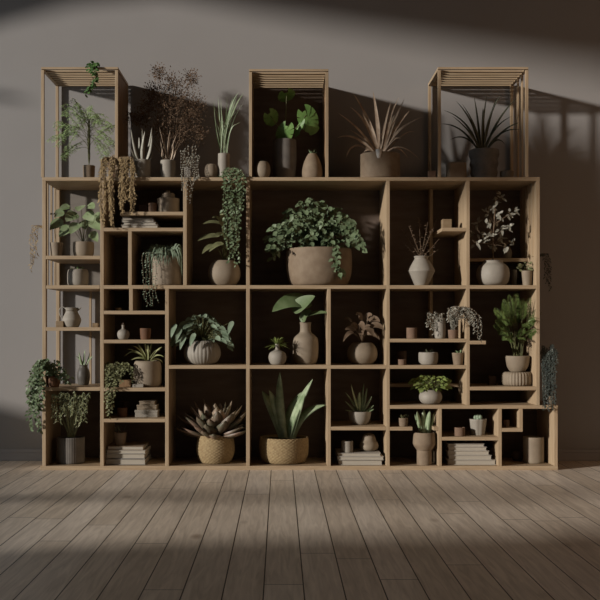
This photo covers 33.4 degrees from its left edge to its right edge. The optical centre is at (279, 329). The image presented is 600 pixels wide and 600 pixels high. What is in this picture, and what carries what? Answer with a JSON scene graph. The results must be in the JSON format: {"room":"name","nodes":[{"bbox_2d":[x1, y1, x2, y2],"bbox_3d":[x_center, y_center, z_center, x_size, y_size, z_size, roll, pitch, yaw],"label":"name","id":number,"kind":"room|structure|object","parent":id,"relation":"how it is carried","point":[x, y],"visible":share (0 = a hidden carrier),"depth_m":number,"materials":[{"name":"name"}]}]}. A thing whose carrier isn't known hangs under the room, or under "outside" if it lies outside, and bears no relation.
{"room":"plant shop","nodes":[
{"label":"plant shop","id":0,"kind":"room"},
{"bbox_2d":[196,436,234,463],"bbox_3d":[-0.331,0.608,5.130,0.198,0.143,0.198,0,0,0],"label":"pot","id":1,"kind":"object","parent":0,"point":[209,449],"depth_m":5.05,"materials":[{"name":"wicker"}]},
{"bbox_2d":[208,260,239,284],"bbox_3d":[-0.286,-0.290,5.130,0.167,0.132,0.167,0,0,0],"label":"pot","id":2,"kind":"object","parent":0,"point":[220,272],"depth_m":5.07,"materials":[{"name":"ceramic"}]},
{"bbox_2d":[218,153,229,176],"bbox_3d":[-0.284,-0.827,5.050,0.058,0.126,0.058,0,0,0],"label":"pot","id":3,"kind":"object","parent":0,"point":[223,158],"depth_m":5.03,"materials":[{"name":"white ceramic"}]},
{"bbox_2d":[272,138,296,176],"bbox_3d":[0.023,-0.871,5.150,0.124,0.214,0.124,0,0,0],"label":"pot","id":4,"kind":"object","parent":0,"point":[284,154],"depth_m":5.10,"materials":[{"name":"ceramic"}]},
{"bbox_2d":[0,0,599,448],"bbox_3d":[0.500,-1.150,5.404,7.600,3.700,0.100,0,0,0],"label":"wall","id":5,"kind":"structure","parent":0,"point":[391,50],"depth_m":5.36,"materials":[{"name":"paint"}]},
{"bbox_2d":[0,449,599,460],"bbox_3d":[0.500,0.669,5.348,7.400,0.062,0.012,0,0,0],"label":"baseboard","id":6,"kind":"structure","parent":5,"relation":"attached to","point":[5,454],"depth_m":5.34,"materials":[{"name":"paint"}]},
{"bbox_2d":[0,461,599,599],"bbox_3d":[0.500,0.750,0.727,7.600,0.100,9.454,0,0,0],"label":"floor","id":7,"kind":"structure","parent":0,"point":[65,534],"depth_m":3.47,"materials":[{"name":"brown wood"}]},
{"bbox_2d":[40,177,557,469],"bbox_3d":[0.095,-0.032,5.174,2.590,1.464,0.348,0,0,0],"label":"shelving unit","id":8,"kind":"object","parent":7,"relation":"on","point":[380,284],"visible":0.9,"depth_m":5.34,"materials":[{"name":"brown wood"}]},
{"bbox_2d":[28,225,41,271],"bbox_3d":[-1.237,-0.412,5.077,0.088,0.244,0.026,0,0,5],"label":"sprig","id":9,"kind":"object","parent":8,"relation":"hanging from","point":[38,226],"visible":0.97,"depth_m":5.08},
{"bbox_2d":[25,358,74,433],"bbox_3d":[-1.153,0.330,4.961,0.152,0.378,0.220,0,0,43],"label":"pothos","id":10,"kind":"object","parent":8,"relation":"on","point":[53,379],"visible":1,"depth_m":4.94,"materials":[{"name":"green plant"}]},
{"bbox_2d":[47,376,59,386],"bbox_3d":[-1.142,0.258,5.035,0.068,0.056,0.068,0,0,0],"label":"pot","id":11,"kind":"object","parent":8,"relation":"on","point":[52,381],"depth_m":5.01,"materials":[{"name":"orange ceramic"}]},
{"bbox_2d":[50,213,62,255],"bbox_3d":[-1.140,-0.484,5.100,0.066,0.227,0.066,0,0,0],"label":"seedling","id":12,"kind":"object","parent":8,"relation":"on","point":[56,248],"visible":0.74,"depth_m":5.08,"materials":[{"name":"ceramic"}]},
{"bbox_2d":[50,242,62,255],"bbox_3d":[-1.140,-0.408,5.100,0.066,0.074,0.066,0,0,0],"label":"pot","id":13,"kind":"object","parent":12,"relation":"on","point":[56,248],"depth_m":5.07,"materials":[{"name":"ceramic"}]},
{"bbox_2d":[56,321,64,326],"bbox_3d":[-1.138,-0.030,5.180,0.041,0.032,0.040,0,0,0],"label":"cube","id":14,"kind":"object","parent":8,"relation":"on","point":[58,323],"visible":0.77,"depth_m":5.16,"materials":[{"name":"brown wood"}]},
{"bbox_2d":[59,307,80,326],"bbox_3d":[-1.081,-0.068,5.199,0.097,0.108,0.102,0,0,-45],"label":"pitcher","id":15,"kind":"object","parent":8,"relation":"on","point":[71,318],"visible":0.91,"depth_m":5.17,"materials":[{"name":"white ceramic"}]},
{"bbox_2d":[51,391,90,464],"bbox_3d":[-1.041,0.492,5.070,0.207,0.376,0.242,0,0,0],"label":"potted plant","id":16,"kind":"object","parent":8,"relation":"on","point":[70,447],"visible":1,"depth_m":5.05,"materials":[{"name":"green plant"}]},
{"bbox_2d":[50,202,99,255],"bbox_3d":[-1.034,-0.514,5.105,0.252,0.284,0.165,0,0,0],"label":"potted caladium","id":17,"kind":"object","parent":8,"relation":"on","point":[80,248],"visible":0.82,"depth_m":5.09,"materials":[{"name":"plant"}]},
{"bbox_2d":[73,241,93,255],"bbox_3d":[-1.006,-0.411,5.120,0.108,0.078,0.108,0,0,0],"label":"pot","id":18,"kind":"object","parent":17,"relation":"on","point":[80,248],"depth_m":5.07,"materials":[{"name":"ceramic"}]},
{"bbox_2d":[67,267,88,284],"bbox_3d":[-1.034,-0.277,5.120,0.108,0.106,0.108,0,0,0],"label":"pitcher","id":19,"kind":"object","parent":8,"relation":"on","point":[77,276],"visible":0.91,"depth_m":5.08,"materials":[{"name":"beige ceramic"}]},
{"bbox_2d":[47,98,114,176],"bbox_3d":[-1.012,-0.971,5.138,0.398,0.415,0.229,0,0,0],"label":"potted fern","id":20,"kind":"object","parent":8,"relation":"on","point":[88,170],"visible":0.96,"depth_m":5.12,"materials":[{"name":"green plant"}]},
{"bbox_2d":[83,165,94,176],"bbox_3d":[-0.982,-0.804,5.140,0.062,0.081,0.062,0,0,0],"label":"pot","id":21,"kind":"object","parent":20,"relation":"on","point":[88,170],"depth_m":5.11,"materials":[{"name":"beige ceramic"}]},
{"bbox_2d":[41,67,127,176],"bbox_3d":[-1.002,-1.040,5.170,0.385,0.551,0.340,0,0,0],"label":"frame","id":22,"kind":"object","parent":8,"relation":"on","point":[60,76],"visible":0.89,"depth_m":5.10,"materials":[{"name":"brown wood"}]},
{"bbox_2d":[84,61,99,97],"bbox_3d":[-0.938,-1.251,4.997,0.080,0.185,0.074,0,0,0],"label":"sprig","id":23,"kind":"object","parent":22,"relation":"on","point":[93,64],"visible":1,"depth_m":4.98,"materials":[{"name":"plant"}]},
{"bbox_2d":[76,351,92,384],"bbox_3d":[-1.021,0.195,5.201,0.068,0.182,0.070,0,0,44],"label":"vase","id":24,"kind":"object","parent":8,"relation":"on","point":[83,373],"visible":1,"depth_m":5.18,"materials":[{"name":"grey ceramic"}]},
{"bbox_2d":[97,155,136,228],"bbox_3d":[-0.812,-0.692,5.039,0.221,0.385,0.193,0,0,0],"label":"trailing plant","id":25,"kind":"object","parent":8,"relation":"on","point":[123,165],"visible":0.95,"depth_m":4.96,"materials":[{"name":"plant"}]},
{"bbox_2d":[103,362,135,419],"bbox_3d":[-0.800,0.302,5.038,0.154,0.289,0.160,0,0,0],"label":"trailing plant","id":26,"kind":"object","parent":8,"relation":"on","point":[113,378],"visible":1,"depth_m":4.98,"materials":[{"name":"green plant"}]},
{"bbox_2d":[117,407,127,416],"bbox_3d":[-0.804,0.420,5.100,0.054,0.047,0.054,0,0,0],"label":"cup","id":27,"kind":"object","parent":8,"relation":"on","point":[121,411],"visible":1,"depth_m":5.08,"materials":[{"name":"orange ceramic"}]},
{"bbox_2d":[117,323,129,339],"bbox_3d":[-0.792,0.006,5.050,0.063,0.084,0.063,0,0,0],"label":"bottle vase","id":28,"kind":"object","parent":8,"relation":"on","point":[123,334],"visible":1,"depth_m":5.03,"materials":[{"name":"white ceramic"}]},
{"bbox_2d":[119,380,131,386],"bbox_3d":[-0.781,0.270,5.055,0.060,0.036,0.030,0,0,0],"label":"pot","id":29,"kind":"object","parent":8,"relation":"on","point":[127,383],"visible":0.82,"depth_m":5.04,"materials":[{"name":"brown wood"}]},
{"bbox_2d":[121,401,130,415],"bbox_3d":[-0.801,0.407,5.200,0.052,0.073,0.052,0,0,0],"label":"cup","id":30,"kind":"object","parent":8,"relation":"on","point":[127,404],"visible":0.64,"depth_m":5.18,"materials":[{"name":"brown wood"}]},
{"bbox_2d":[105,454,150,464],"bbox_3d":[-0.780,0.665,5.150,0.204,0.030,0.220,0,0,0],"label":"book","id":31,"kind":"object","parent":8,"relation":"on","point":[147,459],"visible":0.66,"depth_m":5.04,"materials":[{"name":"paper"}]},
{"bbox_2d":[106,450,149,458],"bbox_3d":[-0.781,0.637,5.150,0.199,0.026,0.210,0,0,0],"label":"book","id":32,"kind":"object","parent":31,"relation":"on","point":[108,456],"visible":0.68,"depth_m":5.05,"materials":[{"name":"paper"}]},
{"bbox_2d":[106,445,150,453],"bbox_3d":[-0.777,0.615,5.145,0.199,0.018,0.210,0,0,0],"label":"book","id":33,"kind":"object","parent":32,"relation":"on","point":[147,448],"visible":0.63,"depth_m":5.04,"materials":[{"name":"paper"}]},
{"bbox_2d":[107,442,148,449],"bbox_3d":[-0.781,0.596,5.145,0.184,0.020,0.200,0,0,0],"label":"book","id":34,"kind":"object","parent":33,"relation":"on","point":[128,445],"visible":1,"depth_m":5.05,"materials":[{"name":"paper"}]},
{"bbox_2d":[114,425,126,444],"bbox_3d":[-0.814,0.531,5.093,0.065,0.112,0.078,0,0,-14],"label":"pot","id":35,"kind":"object","parent":34,"relation":"on","point":[120,437],"visible":1,"depth_m":5.08,"materials":[{"name":"ceramic"}]},
{"bbox_2d":[122,225,160,227],"bbox_3d":[-0.707,-0.520,5.130,0.186,0.018,0.200,0,0,0],"label":"book","id":36,"kind":"object","parent":8,"relation":"on","point":[123,226],"visible":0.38,"depth_m":5.04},
{"bbox_2d":[123,222,159,225],"bbox_3d":[-0.707,-0.536,5.130,0.166,0.014,0.190,0,0,0],"label":"book","id":37,"kind":"object","parent":36,"relation":"on","point":[125,223],"visible":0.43,"depth_m":5.04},
{"bbox_2d":[122,220,156,222],"bbox_3d":[-0.716,-0.549,5.130,0.164,0.012,0.190,0,0,0],"label":"book","id":38,"kind":"object","parent":37,"relation":"on","point":[122,220],"visible":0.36,"depth_m":5.04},
{"bbox_2d":[122,218,156,221],"bbox_3d":[-0.718,-0.560,5.130,0.156,0.010,0.180,0,0,0],"label":"book","id":39,"kind":"object","parent":38,"relation":"on","point":[123,218],"visible":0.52,"depth_m":5.04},
{"bbox_2d":[131,129,152,176],"bbox_3d":[-0.695,-0.896,5.048,0.109,0.264,0.081,0,0,0],"label":"aloe","id":40,"kind":"object","parent":8,"relation":"on","point":[143,166],"visible":0.84,"depth_m":5.03,"materials":[{"name":"white plant"}]},
{"bbox_2d":[134,159,150,176],"bbox_3d":[-0.694,-0.811,5.048,0.081,0.093,0.081,0,0,0],"label":"pot","id":41,"kind":"object","parent":40,"relation":"on","point":[143,166],"depth_m":5.01,"materials":[{"name":"white ceramic"}]},
{"bbox_2d":[138,205,147,211],"bbox_3d":[-0.707,-0.617,5.165,0.046,0.051,0.050,0,0,0],"label":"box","id":42,"kind":"object","parent":8,"relation":"on","point":[141,208],"visible":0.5,"depth_m":5.14,"materials":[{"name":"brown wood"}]},
{"bbox_2d":[124,344,162,386],"bbox_3d":[-0.675,0.179,5.072,0.167,0.219,0.169,0,0,-39],"label":"spider plant","id":43,"kind":"object","parent":8,"relation":"on","point":[148,372],"visible":0.95,"depth_m":5.04,"materials":[{"name":"plant"}]},
{"bbox_2d":[140,328,150,339],"bbox_3d":[-0.681,0.020,5.060,0.056,0.058,0.056,0,0,0],"label":"cup","id":44,"kind":"object","parent":8,"relation":"on","point":[145,333],"visible":1,"depth_m":5.04,"materials":[{"name":"brown ceramic"}]},
{"bbox_2d":[135,408,159,416],"bbox_3d":[-0.679,0.425,5.130,0.118,0.037,0.104,0,0,0],"label":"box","id":45,"kind":"object","parent":8,"relation":"on","point":[138,413],"visible":0.94,"depth_m":5.08,"materials":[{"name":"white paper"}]},
{"bbox_2d":[137,403,158,409],"bbox_3d":[-0.677,0.393,5.130,0.103,0.026,0.104,0,0,0],"label":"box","id":46,"kind":"object","parent":45,"relation":"on","point":[156,406],"visible":0.97,"depth_m":5.08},
{"bbox_2d":[139,400,156,404],"bbox_3d":[-0.676,0.370,5.130,0.080,0.019,0.104,0,0,0],"label":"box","id":47,"kind":"object","parent":46,"relation":"on","point":[142,402],"visible":1,"depth_m":5.08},
{"bbox_2d":[148,203,156,211],"bbox_3d":[-0.649,-0.619,5.100,0.043,0.055,0.043,0,0,0],"label":"clay cup","id":48,"kind":"object","parent":8,"relation":"on","point":[152,207],"visible":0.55,"depth_m":5.08,"materials":[{"name":"ceramic"}]},
{"bbox_2d":[141,243,182,306],"bbox_3d":[-0.599,-0.284,5.097,0.204,0.336,0.250,0,0,-4],"label":"potted plant","id":49,"kind":"object","parent":8,"relation":"on","point":[164,268],"visible":0.98,"depth_m":5.04,"materials":[{"name":"plant"}]},
{"bbox_2d":[123,62,210,176],"bbox_3d":[-0.574,-1.071,5.132,0.448,0.614,0.216,0,0,-13],"label":"dried plant","id":50,"kind":"object","parent":8,"relation":"on","point":[167,164],"visible":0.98,"depth_m":5.13,"materials":[{"name":"brown plant"}]},
{"bbox_2d":[157,190,179,211],"bbox_3d":[-0.571,-0.654,5.120,0.113,0.125,0.113,0,0,0],"label":"lidded jar","id":51,"kind":"object","parent":8,"relation":"on","point":[167,202],"visible":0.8,"depth_m":5.08,"materials":[{"name":"ceramic"}]},
{"bbox_2d":[180,145,199,200],"bbox_3d":[-0.450,-0.778,5.018,0.103,0.298,0.106,0,0,0],"label":"trailing plant","id":52,"kind":"object","parent":8,"relation":"on","point":[190,171],"visible":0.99,"depth_m":4.99,"materials":[{"name":"grey plant"}]},
{"bbox_2d":[184,167,195,176],"bbox_3d":[-0.454,-0.791,5.040,0.061,0.054,0.061,0,0,0],"label":"pot","id":53,"kind":"object","parent":52,"relation":"on","point":[188,168],"depth_m":5.02,"materials":[{"name":"grey concrete"}]},
{"bbox_2d":[170,314,233,364],"bbox_3d":[-0.394,0.046,5.092,0.330,0.261,0.243,0,0,0],"label":"potted plant","id":54,"kind":"object","parent":8,"relation":"on","point":[200,349],"visible":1,"depth_m":5.05,"materials":[{"name":"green plant"}]},
{"bbox_2d":[175,400,245,463],"bbox_3d":[-0.356,0.517,5.137,0.371,0.327,0.315,0,0,0],"label":"agave","id":55,"kind":"object","parent":8,"relation":"on","point":[215,429],"visible":0.98,"depth_m":5.05,"materials":[{"name":"plant"}]},
{"bbox_2d":[205,164,216,176],"bbox_3d":[-0.348,-0.800,5.040,0.066,0.071,0.066,0,0,0],"label":"vase","id":56,"kind":"object","parent":8,"relation":"on","point":[210,169],"visible":0.94,"depth_m":5.01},
{"bbox_2d":[197,213,240,284],"bbox_3d":[-0.308,-0.411,5.122,0.219,0.374,0.184,0,0,0],"label":"philodendron","id":57,"kind":"object","parent":8,"relation":"on","point":[220,272],"visible":0.81,"depth_m":5.06,"materials":[{"name":"plant"}]},
{"bbox_2d":[211,92,243,176],"bbox_3d":[-0.264,-0.981,5.044,0.164,0.435,0.069,0,0,0],"label":"reeds","id":58,"kind":"object","parent":8,"relation":"on","point":[223,156],"visible":0.84,"depth_m":5.04,"materials":[{"name":"green plant"}]},
{"bbox_2d":[217,167,246,266],"bbox_3d":[-0.242,-0.565,5.007,0.157,0.508,0.118,0,0,0],"label":"plant","id":59,"kind":"object","parent":8,"relation":"on","point":[232,172],"visible":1,"depth_m":4.97,"materials":[{"name":"green plant"}]},
{"bbox_2d":[255,160,269,176],"bbox_3d":[-0.087,-0.810,5.045,0.078,0.093,0.078,0,0,0],"label":"vase","id":60,"kind":"object","parent":8,"relation":"on","point":[262,168],"visible":0.96,"depth_m":5.01,"materials":[{"name":"ceramic"}]},
{"bbox_2d":[265,337,289,364],"bbox_3d":[-0.014,0.105,5.056,0.148,0.142,0.132,0,0,-11],"label":"potted plant","id":61,"kind":"object","parent":8,"relation":"on","point":[276,357],"visible":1,"depth_m":5.03,"materials":[{"name":"green plant"}]},
{"bbox_2d":[249,69,327,176],"bbox_3d":[0.044,-1.034,5.173,0.398,0.541,0.346,0,0,0],"label":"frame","id":62,"kind":"object","parent":8,"relation":"on","point":[310,86],"visible":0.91,"depth_m":5.34,"materials":[{"name":"brown wood"}]},
{"bbox_2d":[263,88,318,176],"bbox_3d":[0.059,-0.992,5.127,0.287,0.455,0.169,0,0,0],"label":"monstera","id":63,"kind":"object","parent":8,"relation":"on","point":[284,154],"visible":0.9,"depth_m":5.10,"materials":[{"name":"green plant"}]},
{"bbox_2d":[259,373,324,464],"bbox_3d":[0.038,0.447,5.119,0.254,0.466,0.308,0,0,-40],"label":"potted plant","id":64,"kind":"object","parent":8,"relation":"on","point":[285,447],"visible":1,"depth_m":5.10,"materials":[{"name":"green plant"}]},
{"bbox_2d":[272,293,326,364],"bbox_3d":[0.108,-0.007,5.114,0.297,0.366,0.187,0,0,0],"label":"potted plant","id":65,"kind":"object","parent":8,"relation":"on","point":[305,349],"visible":1,"depth_m":5.08,"materials":[{"name":"green plant"}]},
{"bbox_2d":[302,150,321,176],"bbox_3d":[0.165,-0.845,5.120,0.105,0.162,0.105,0,0,0],"label":"vase","id":66,"kind":"object","parent":8,"relation":"on","point":[312,167],"visible":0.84,"depth_m":5.08,"materials":[{"name":"beige ceramic"}]},
{"bbox_2d":[263,198,366,284],"bbox_3d":[0.178,-0.449,5.144,0.539,0.450,0.397,0,0,0],"label":"potted plant","id":67,"kind":"object","parent":8,"relation":"on","point":[312,262],"visible":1,"depth_m":5.04,"materials":[{"name":"green plant"}]},
{"bbox_2d":[336,459,381,464],"bbox_3d":[0.404,0.667,5.140,0.224,0.026,0.220,0,0,0],"label":"book","id":68,"kind":"object","parent":8,"relation":"on","point":[339,462],"visible":0.57,"depth_m":5.04,"materials":[{"name":"paper"}]},
{"bbox_2d":[335,452,383,459],"bbox_3d":[0.405,0.645,5.135,0.236,0.018,0.220,0,0,0],"label":"book","id":69,"kind":"object","parent":68,"relation":"on","point":[381,456],"visible":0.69,"depth_m":5.03,"materials":[{"name":"paper"}]},
{"bbox_2d":[335,448,380,455],"bbox_3d":[0.399,0.627,5.135,0.219,0.017,0.210,0,0,0],"label":"book","id":70,"kind":"object","parent":69,"relation":"on","point":[356,451],"visible":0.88,"depth_m":5.04,"materials":[{"name":"paper"}]},
{"bbox_2d":[341,440,352,452],"bbox_3d":[0.341,0.587,5.070,0.058,0.065,0.058,0,0,0],"label":"pot","id":71,"kind":"object","parent":70,"relation":"on","point":[346,445],"visible":1,"depth_m":5.04,"materials":[{"name":"white ceramic"}]},
{"bbox_2d":[359,433,378,450],"bbox_3d":[0.456,0.573,5.119,0.099,0.092,0.092,0,0,0],"label":"ornament","id":72,"kind":"object","parent":70,"relation":"on","point":[368,443],"visible":1,"depth_m":5.09,"materials":[{"name":"ceramic"}]},
{"bbox_2d":[345,384,373,424],"bbox_3d":[0.408,0.378,5.122,0.134,0.211,0.119,0,0,-30],"label":"aloe","id":73,"kind":"object","parent":8,"relation":"on","point":[359,415],"visible":1,"depth_m":5.12,"materials":[{"name":"green plant"}]},
{"bbox_2d":[343,312,383,364],"bbox_3d":[0.418,0.043,5.104,0.208,0.266,0.228,0,0,0],"label":"potted plant","id":74,"kind":"object","parent":8,"relation":"on","point":[361,353],"visible":1,"depth_m":5.07,"materials":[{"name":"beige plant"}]},
{"bbox_2d":[338,93,421,176],"bbox_3d":[0.497,-0.993,5.102,0.413,0.458,0.209,0,0,-14],"label":"bromeliad","id":75,"kind":"object","parent":8,"relation":"on","point":[379,162],"visible":0.84,"depth_m":5.08,"materials":[{"name":"brown plant"}]},
{"bbox_2d":[396,351,406,364],"bbox_3d":[0.620,0.141,5.100,0.051,0.070,0.051,0,0,0],"label":"cup","id":76,"kind":"object","parent":8,"relation":"on","point":[399,354],"visible":0.66,"depth_m":5.08,"materials":[{"name":"ceramic"}]},
{"bbox_2d":[398,359,405,364],"bbox_3d":[0.614,0.162,5.030,0.040,0.029,0.040,0,0,0],"label":"clay cup","id":77,"kind":"object","parent":8,"relation":"on","point":[400,361],"visible":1,"depth_m":5.01,"materials":[{"name":"ceramic"}]},
{"bbox_2d":[398,415,408,426],"bbox_3d":[0.620,0.454,5.040,0.050,0.062,0.050,0,0,43],"label":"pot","id":78,"kind":"object","parent":8,"relation":"on","point":[402,421],"visible":1,"depth_m":5.02,"materials":[{"name":"beige ceramic"}]},
{"bbox_2d":[406,328,416,338],"bbox_3d":[0.665,0.016,5.050,0.053,0.055,0.053,0,0,0],"label":"clay cup","id":79,"kind":"object","parent":8,"relation":"on","point":[411,333],"visible":1,"depth_m":5.03,"materials":[{"name":"ceramic"}]},
{"bbox_2d":[402,217,439,284],"bbox_3d":[0.719,-0.401,5.103,0.198,0.355,0.185,0,0,0],"label":"vase","id":80,"kind":"object","parent":8,"relation":"on","point":[421,271],"visible":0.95,"depth_m":5.04,"materials":[{"name":"white ceramic"}]},
{"bbox_2d":[413,410,435,465],"bbox_3d":[0.729,0.541,5.055,0.115,0.283,0.115,0,0,0],"label":"potted plant","id":81,"kind":"object","parent":8,"relation":"on","point":[424,441],"visible":1,"depth_m":5.03,"materials":[{"name":"beige ceramic"}]},
{"bbox_2d":[418,350,437,364],"bbox_3d":[0.753,0.135,5.080,0.099,0.083,0.099,0,0,0],"label":"bowl","id":82,"kind":"object","parent":8,"relation":"on","point":[425,358],"visible":1,"depth_m":5.04,"materials":[{"name":"ceramic"}]},
{"bbox_2d":[408,375,451,403],"bbox_3d":[0.763,0.302,5.090,0.222,0.148,0.155,0,0,0],"label":"potted plant","id":83,"kind":"object","parent":8,"relation":"on","point":[429,394],"visible":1,"depth_m":5.07,"materials":[{"name":"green plant"}]},
{"bbox_2d":[428,171,435,176],"bbox_3d":[0.776,-0.789,5.117,0.038,0.050,0.035,0,0,0],"label":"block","id":84,"kind":"object","parent":8,"relation":"on","point":[430,173],"visible":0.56,"depth_m":5.10,"materials":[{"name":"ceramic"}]},
{"bbox_2d":[425,312,445,338],"bbox_3d":[0.783,-0.025,5.049,0.109,0.137,0.078,0,0,0],"label":"potted plant","id":85,"kind":"object","parent":8,"relation":"on","point":[439,327],"visible":1,"depth_m":5.04,"materials":[{"name":"ceramic"}]},
{"bbox_2d":[441,219,451,227],"bbox_3d":[0.850,-0.538,5.105,0.048,0.052,0.050,0,0,0],"label":"cube","id":86,"kind":"object","parent":8,"relation":"on","point":[445,223],"visible":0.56,"depth_m":5.08,"materials":[{"name":"brown wood"}]},
{"bbox_2d":[446,162,466,176],"bbox_3d":[0.905,-0.812,5.135,0.097,0.095,0.070,0,0,0],"label":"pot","id":87,"kind":"object","parent":8,"relation":"on","point":[453,169],"visible":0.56,"depth_m":5.10,"materials":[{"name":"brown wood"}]},
{"bbox_2d":[451,350,463,364],"bbox_3d":[0.898,0.138,5.061,0.067,0.077,0.070,0,0,0],"label":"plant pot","id":88,"kind":"object","parent":8,"relation":"on","point":[457,357],"visible":1,"depth_m":5.04,"materials":[{"name":"beige ceramic"}]},
{"bbox_2d":[454,427,464,435],"bbox_3d":[0.906,0.513,5.050,0.056,0.044,0.056,0,0,0],"label":"cup","id":89,"kind":"object","parent":8,"relation":"on","point":[458,431],"visible":1,"depth_m":5.03,"materials":[{"name":"ceramic"}]},
{"bbox_2d":[446,306,481,342],"bbox_3d":[0.919,-0.029,4.975,0.176,0.184,0.152,0,0,15],"label":"potted plant","id":90,"kind":"object","parent":8,"relation":"on","point":[456,314],"visible":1,"depth_m":4.96,"materials":[{"name":"plant"}]},
{"bbox_2d":[442,455,495,464],"bbox_3d":[0.966,0.667,5.140,0.244,0.025,0.200,0,0,0],"label":"book","id":91,"kind":"object","parent":8,"relation":"on","point":[448,462],"visible":0.41,"depth_m":5.04,"materials":[{"name":"paper"}]},
{"bbox_2d":[442,451,491,459],"bbox_3d":[0.958,0.643,5.140,0.220,0.024,0.200,0,0,0],"label":"book","id":92,"kind":"object","parent":91,"relation":"on","point":[449,457],"visible":0.48,"depth_m":5.04,"materials":[{"name":"paper"}]},
{"bbox_2d":[442,447,488,454],"bbox_3d":[0.950,0.620,5.140,0.212,0.022,0.200,0,0,0],"label":"book","id":93,"kind":"object","parent":92,"relation":"on","point":[444,450],"visible":0.35,"depth_m":5.04,"materials":[{"name":"paper"}]},
{"bbox_2d":[442,443,486,450],"bbox_3d":[0.946,0.599,5.140,0.195,0.020,0.200,0,0,0],"label":"book","id":94,"kind":"object","parent":93,"relation":"on","point":[443,445],"visible":0.54,"depth_m":5.04,"materials":[{"name":"paper"}]},
{"bbox_2d":[442,440,483,446],"bbox_3d":[0.937,0.582,5.140,0.186,0.015,0.200,0,0,0],"label":"book","id":95,"kind":"object","parent":94,"relation":"on","point":[449,443],"visible":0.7,"depth_m":5.06,"materials":[{"name":"paper"}]},
{"bbox_2d":[428,67,527,176],"bbox_3d":[1.016,-1.040,5.170,0.452,0.551,0.340,0,0,0],"label":"frame","id":96,"kind":"object","parent":8,"relation":"on","point":[443,76],"visible":0.91,"depth_m":5.11,"materials":[{"name":"brown wood"}]},
{"bbox_2d":[469,414,486,434],"bbox_3d":[1.008,0.482,5.100,0.088,0.106,0.088,0,0,0],"label":"pot","id":97,"kind":"object","parent":8,"relation":"on","point":[477,424],"visible":1,"depth_m":5.07,"materials":[{"name":"ceramic"}]},
{"bbox_2d":[444,97,518,176],"bbox_3d":[1.016,-0.985,5.137,0.402,0.442,0.154,0,0,-6],"label":"agave","id":98,"kind":"object","parent":8,"relation":"on","point":[483,159],"visible":0.84,"depth_m":5.12,"materials":[{"name":"grey plant"}]},
{"bbox_2d":[469,148,498,176],"bbox_3d":[1.049,-0.844,5.140,0.154,0.160,0.154,0,0,0],"label":"pot","id":99,"kind":"object","parent":8,"relation":"on","point":[483,161],"depth_m":5.08,"materials":[{"name":"ceramic"}]},
{"bbox_2d":[470,191,519,284],"bbox_3d":[1.082,-0.467,5.077,0.250,0.486,0.185,0,0,0],"label":"potted plant","id":100,"kind":"object","parent":8,"relation":"on","point":[490,272],"visible":0.98,"depth_m":5.04,"materials":[{"name":"white ceramic"}]},
{"bbox_2d":[503,420,509,426],"bbox_3d":[1.151,0.474,5.080,0.030,0.034,0.030,0,0,0],"label":"clay cup","id":101,"kind":"object","parent":8,"relation":"on","point":[506,423],"visible":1,"depth_m":5.07,"materials":[{"name":"ceramic"}]},
{"bbox_2d":[500,170,513,176],"bbox_3d":[1.161,-0.789,5.120,0.070,0.049,0.070,0,0,0],"label":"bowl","id":102,"kind":"object","parent":8,"relation":"on","point":[505,173],"visible":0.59,"depth_m":5.09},
{"bbox_2d":[502,247,511,257],"bbox_3d":[1.190,-0.404,5.240,0.052,0.064,0.052,0,0,0],"label":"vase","id":103,"kind":"object","parent":8,"relation":"on","point":[508,254],"visible":0.52,"depth_m":5.22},
{"bbox_2d":[501,371,531,385],"bbox_3d":[1.213,0.248,5.120,0.158,0.070,0.158,0,0,0],"label":"pedestal","id":104,"kind":"object","parent":8,"relation":"on","point":[508,378],"visible":0.98,"depth_m":5.06,"materials":[{"name":"ceramic"}]},
{"bbox_2d":[493,293,541,371],"bbox_3d":[1.207,0.010,5.056,0.235,0.407,0.249,0,0,22],"label":"potted palm","id":105,"kind":"object","parent":104,"relation":"on","point":[514,363],"visible":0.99,"depth_m":5.07,"materials":[{"name":"plant"}]},
{"bbox_2d":[505,355,529,371],"bbox_3d":[1.216,0.173,5.120,0.124,0.082,0.124,0,0,0],"label":"pot","id":106,"kind":"object","parent":105,"relation":"on","point":[515,363],"depth_m":5.07,"materials":[{"name":"ceramic"}]},
{"bbox_2d":[516,261,532,284],"bbox_3d":[1.238,-0.286,5.070,0.084,0.125,0.066,0,0,0],"label":"leafy plant","id":107,"kind":"object","parent":8,"relation":"on","point":[526,274],"visible":0.87,"depth_m":5.05,"materials":[{"name":"green plant"}]},
{"bbox_2d":[523,436,543,463],"bbox_3d":[1.300,0.614,5.130,0.108,0.133,0.108,0,0,0],"label":"vase","id":108,"kind":"object","parent":8,"relation":"on","point":[533,446],"visible":1,"depth_m":5.09,"materials":[{"name":"ceramic"}]},
{"bbox_2d":[540,253,551,291],"bbox_3d":[1.345,-0.292,5.059,0.069,0.195,0.026,0,0,0],"label":"sprig","id":109,"kind":"object","parent":8,"relation":"hanging from","point":[541,254],"visible":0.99,"depth_m":5.06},
{"bbox_2d":[540,344,558,411],"bbox_3d":[1.356,0.239,5.025,0.105,0.338,0.135,0,0,0],"label":"trailing plant","id":110,"kind":"object","parent":8,"relation":"on","point":[547,372],"visible":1,"depth_m":4.99,"materials":[{"name":"green plant"}]},
{"bbox_2d":[292,322,318,364],"bbox_3d":[0.131,0.068,5.140,0.134,0.216,0.134,0,0,0],"label":"pot","id":111,"kind":"object","parent":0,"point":[305,349],"depth_m":5.09,"materials":[{"name":"ceramic"}]},
{"bbox_2d":[348,410,370,424],"bbox_3d":[0.408,0.450,5.120,0.116,0.068,0.116,0,0,0],"label":"pot","id":112,"kind":"object","parent":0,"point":[357,417],"depth_m":5.08,"materials":[{"name":"white ceramic"}]},
{"bbox_2d":[360,151,399,176],"bbox_3d":[0.511,-0.830,5.108,0.205,0.132,0.205,0,0,0],"label":"pot","id":113,"kind":"object","parent":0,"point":[373,163],"depth_m":5.02,"materials":[{"name":"beige ceramic"}]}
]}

